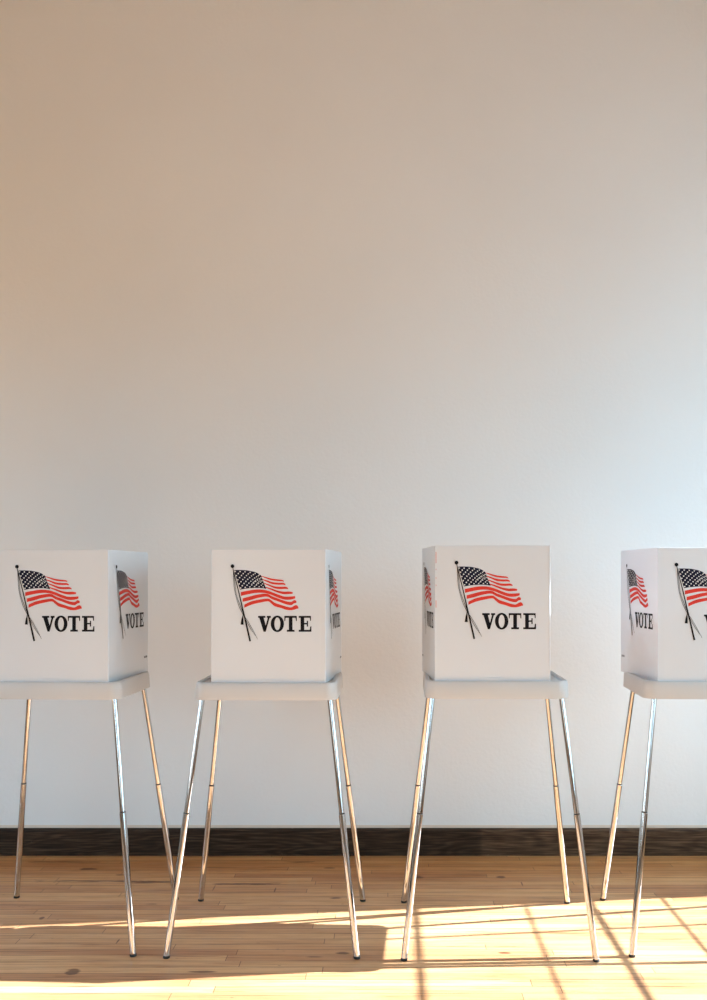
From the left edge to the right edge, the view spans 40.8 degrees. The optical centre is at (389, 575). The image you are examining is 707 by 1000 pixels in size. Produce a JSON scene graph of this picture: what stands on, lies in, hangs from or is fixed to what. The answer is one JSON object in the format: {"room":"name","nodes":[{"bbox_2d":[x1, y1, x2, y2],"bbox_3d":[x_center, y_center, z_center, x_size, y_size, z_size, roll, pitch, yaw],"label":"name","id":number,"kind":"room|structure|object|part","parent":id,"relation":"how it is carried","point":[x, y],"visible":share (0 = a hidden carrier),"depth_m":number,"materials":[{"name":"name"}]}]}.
{"room":"polling station","nodes":[
{"label":"polling station","id":0,"kind":"room"},
{"bbox_2d":[0,0,706,824],"bbox_3d":[-0.800,-0.920,4.795,8.100,4.820,0.250,0,0,0],"label":"wall","id":1,"kind":"structure","parent":0,"point":[375,283],"depth_m":4.67,"materials":[{"name":"paint"}]},
{"bbox_2d":[0,828,706,855],"bbox_3d":[-0.800,1.304,4.660,7.600,0.133,0.020,0,0,0],"label":"baseboard","id":2,"kind":"structure","parent":1,"relation":"attached to","point":[36,841],"depth_m":4.65,"materials":[{"name":"brown wood"}]},
{"bbox_2d":[0,825,706,827],"bbox_3d":[-0.800,1.230,4.668,7.600,0.013,0.004,0,0,0],"label":"trim","id":3,"kind":"structure","parent":1,"relation":"attached to","point":[1,826],"depth_m":4.67,"materials":[{"name":"beige paint"}]},
{"bbox_2d":[0,856,706,999],"bbox_3d":[-0.800,1.430,0.135,7.600,0.120,9.070,0,0,0],"label":"floor","id":4,"kind":"structure","parent":0,"point":[264,927],"depth_m":3.66,"materials":[{"name":"brown wood"}]},
{"bbox_2d":[0,550,178,956],"bbox_3d":[-1.258,0.636,3.735,0.708,1.468,0.624,0,0,2],"label":"voting booth","id":5,"kind":"object","parent":4,"relation":"on","point":[74,623],"visible":0.98,"depth_m":3.53,"materials":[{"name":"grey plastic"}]},
{"bbox_3d":[-1.539,0.906,3.987,0.024,0.914,0.176,0,0,-41],"label":"leg","id":6,"kind":"part","parent":5,"relation":"part of","materials":[{"name":"silver metal"}]},
{"bbox_2d":[15,565,81,640],"bbox_3d":[-1.269,0.100,3.529,0.250,0.284,0.001,0,0,2],"label":"flag","id":7,"kind":"object","parent":5,"relation":"attached to","point":[48,598],"depth_m":3.53,"materials":[{"name":"multicoloured"}]},
{"bbox_3d":[-1.255,0.151,3.532,0.420,0.496,0.004,0,0,2],"label":"panel","id":8,"kind":"part","parent":5,"relation":"part of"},
{"bbox_2d":[0,671,149,699],"bbox_3d":[-1.258,0.425,3.735,0.530,0.064,0.440,0,0,2],"label":"tray","id":9,"kind":"object","parent":5,"relation":"on","point":[124,684],"depth_m":3.52,"materials":[{"name":"grey plastic"}]},
{"bbox_3d":[-0.977,0.906,3.483,0.024,0.914,0.176,0,0,-41],"label":"leg","id":10,"kind":"part","parent":5,"relation":"part of","materials":[{"name":"silver metal"}]},
{"bbox_3d":[-1.027,0.151,3.735,0.004,0.496,0.417,0,0,6],"label":"panel","id":11,"kind":"part","parent":5,"relation":"part of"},
{"bbox_2d":[116,565,139,634],"bbox_3d":[-1.025,0.100,3.718,0.001,0.284,0.250,0,0,6],"label":"flag","id":12,"kind":"object","parent":5,"relation":"attached to","point":[127,576],"depth_m":3.72,"materials":[{"name":"multicoloured"}]},
{"bbox_3d":[-0.961,0.906,3.968,0.024,0.914,0.176,0,0,44],"label":"leg","id":13,"kind":"part","parent":5,"relation":"part of","materials":[{"name":"silver metal"}]},
{"bbox_2d":[163,549,365,959],"bbox_3d":[-0.458,0.635,3.705,0.708,1.469,0.624,0,0,0],"label":"voting booth","id":14,"kind":"object","parent":4,"relation":"on","point":[276,613],"visible":1,"depth_m":3.50,"materials":[{"name":"white"}]},
{"bbox_3d":[-0.749,0.906,3.464,0.024,0.915,0.176,0,0,43],"label":"leg","id":15,"kind":"part","parent":14,"relation":"part of","materials":[{"name":"silver metal"}]},
{"bbox_3d":[-0.745,0.906,3.950,0.024,0.915,0.176,0,0,-42],"label":"leg","id":16,"kind":"part","parent":14,"relation":"part of","materials":[{"name":"silver metal"}]},
{"bbox_2d":[231,564,297,640],"bbox_3d":[-0.462,0.099,3.499,0.250,0.285,0.001,0,0,0],"label":"flag","id":17,"kind":"object","parent":14,"relation":"attached to","point":[264,597],"depth_m":3.50,"materials":[{"name":"multicoloured"}]},
{"bbox_3d":[-0.448,0.149,3.502,0.420,0.497,0.004,0,0,0],"label":"panel","id":18,"kind":"part","parent":14,"relation":"part of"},
{"bbox_2d":[195,672,342,699],"bbox_3d":[-0.458,0.424,3.705,0.530,0.064,0.440,0,0,0],"label":"tray","id":19,"kind":"object","parent":14,"relation":"on","point":[329,687],"depth_m":3.49,"materials":[{"name":"grey plastic"}]},
{"bbox_3d":[-0.221,0.149,3.710,0.004,0.497,0.417,0,0,5],"label":"panel","id":20,"kind":"part","parent":14,"relation":"part of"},
{"bbox_2d":[329,570,337,637],"bbox_3d":[-0.219,0.099,3.694,0.001,0.285,0.250,0,0,5],"label":"flag","id":21,"kind":"object","parent":14,"relation":"attached to","point":[333,574],"depth_m":3.70,"materials":[{"name":"multicoloured"}]},
{"bbox_3d":[-0.171,0.906,3.460,0.024,0.915,0.176,0,0,-42],"label":"leg","id":22,"kind":"part","parent":14,"relation":"part of","materials":[{"name":"silver metal"}]},
{"bbox_3d":[-0.167,0.906,3.946,0.024,0.915,0.176,0,0,43],"label":"leg","id":23,"kind":"part","parent":14,"relation":"part of","materials":[{"name":"silver metal"}]},
{"bbox_2d":[401,545,599,962],"bbox_3d":[0.396,0.629,3.682,0.708,1.482,0.624,0,0,1],"label":"voting booth","id":24,"kind":"object","parent":4,"relation":"on","point":[486,608],"visible":1,"depth_m":3.48,"materials":[{"name":"white"}]},
{"bbox_3d":[0.110,0.902,3.929,0.024,0.924,0.176,0,0,-42],"label":"leg","id":25,"kind":"part","parent":24,"relation":"part of","materials":[{"name":"silver metal"}]},
{"bbox_3d":[0.103,0.902,3.443,0.126,0.924,0.135,0,0,1],"label":"leg","id":26,"kind":"part","parent":24,"relation":"part of","materials":[{"name":"silver metal"}]},
{"bbox_2d":[424,567,431,626],"bbox_3d":[0.146,0.088,3.704,0.001,0.287,0.250,0,0,-5],"label":"flag","id":27,"kind":"object","parent":24,"relation":"attached to","point":[427,570],"depth_m":3.69,"materials":[{"name":"multicoloured"}]},
{"bbox_3d":[0.150,0.139,3.692,0.004,0.501,0.417,0,0,-5],"label":"panel","id":28,"kind":"part","parent":24,"relation":"part of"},
{"bbox_2d":[455,561,522,638],"bbox_3d":[0.361,0.088,3.476,0.250,0.287,0.002,0,0,1],"label":"flag","id":29,"kind":"object","parent":24,"relation":"attached to","point":[469,575],"depth_m":3.48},
{"bbox_3d":[0.375,0.139,3.479,0.420,0.501,0.004,0,0,1],"label":"panel","id":30,"kind":"part","parent":24,"relation":"part of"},
{"bbox_2d":[423,670,568,698],"bbox_3d":[0.396,0.415,3.682,0.530,0.065,0.440,0,0,1],"label":"tray","id":31,"kind":"object","parent":24,"relation":"on","point":[552,686],"depth_m":3.47,"materials":[{"name":"grey plastic"}]},
{"bbox_3d":[0.689,0.902,3.921,0.024,0.924,0.176,0,0,43],"label":"leg","id":32,"kind":"part","parent":24,"relation":"part of","materials":[{"name":"silver metal"}]},
{"bbox_3d":[0.682,0.902,3.435,0.024,0.924,0.176,0,0,-42],"label":"leg","id":33,"kind":"part","parent":24,"relation":"part of","materials":[{"name":"silver metal"}]},
{"bbox_2d":[600,548,706,957],"bbox_3d":[1.227,0.633,3.701,0.708,1.475,0.624,0,0,3],"label":"voting booth","id":34,"kind":"object","parent":4,"relation":"on","point":[664,590],"visible":1,"depth_m":3.51,"materials":[{"name":"white"}]},
{"bbox_3d":[0.950,0.904,3.958,0.024,0.919,0.176,0,0,-40],"label":"leg","id":35,"kind":"part","parent":34,"relation":"part of","materials":[{"name":"silver metal"}]},
{"bbox_2d":[626,564,647,629],"bbox_3d":[0.969,0.094,3.731,0.001,0.286,0.250,0,0,-5],"label":"flag","id":36,"kind":"object","parent":34,"relation":"attached to","point":[636,574],"depth_m":3.73,"materials":[{"name":"multicoloured"}]},
{"bbox_3d":[0.974,0.145,3.720,0.004,0.499,0.417,0,0,-5],"label":"panel","id":37,"kind":"part","parent":34,"relation":"part of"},
{"bbox_3d":[0.926,0.904,3.473,0.176,0.919,0.024,0,0,-45],"label":"leg","id":38,"kind":"part","parent":34,"relation":"part of","materials":[{"name":"silver metal"}]},
{"bbox_2d":[623,672,706,698],"bbox_3d":[1.212,0.420,3.702,0.530,0.064,0.440,0,0,3],"label":"tray","id":39,"kind":"object","parent":34,"relation":"on","point":[644,684],"depth_m":3.50,"materials":[{"name":"grey plastic"}]},
{"bbox_3d":[1.199,0.145,3.499,0.420,0.499,0.004,0,0,3],"label":"panel","id":40,"kind":"part","parent":34,"relation":"part of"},
{"bbox_2d":[675,563,706,639],"bbox_3d":[1.174,0.094,3.497,0.250,0.286,0.001,0,0,3],"label":"flag","id":41,"kind":"object","parent":34,"relation":"attached to","point":[690,578],"depth_m":3.50,"materials":[{"name":"multicoloured"}]}
]}

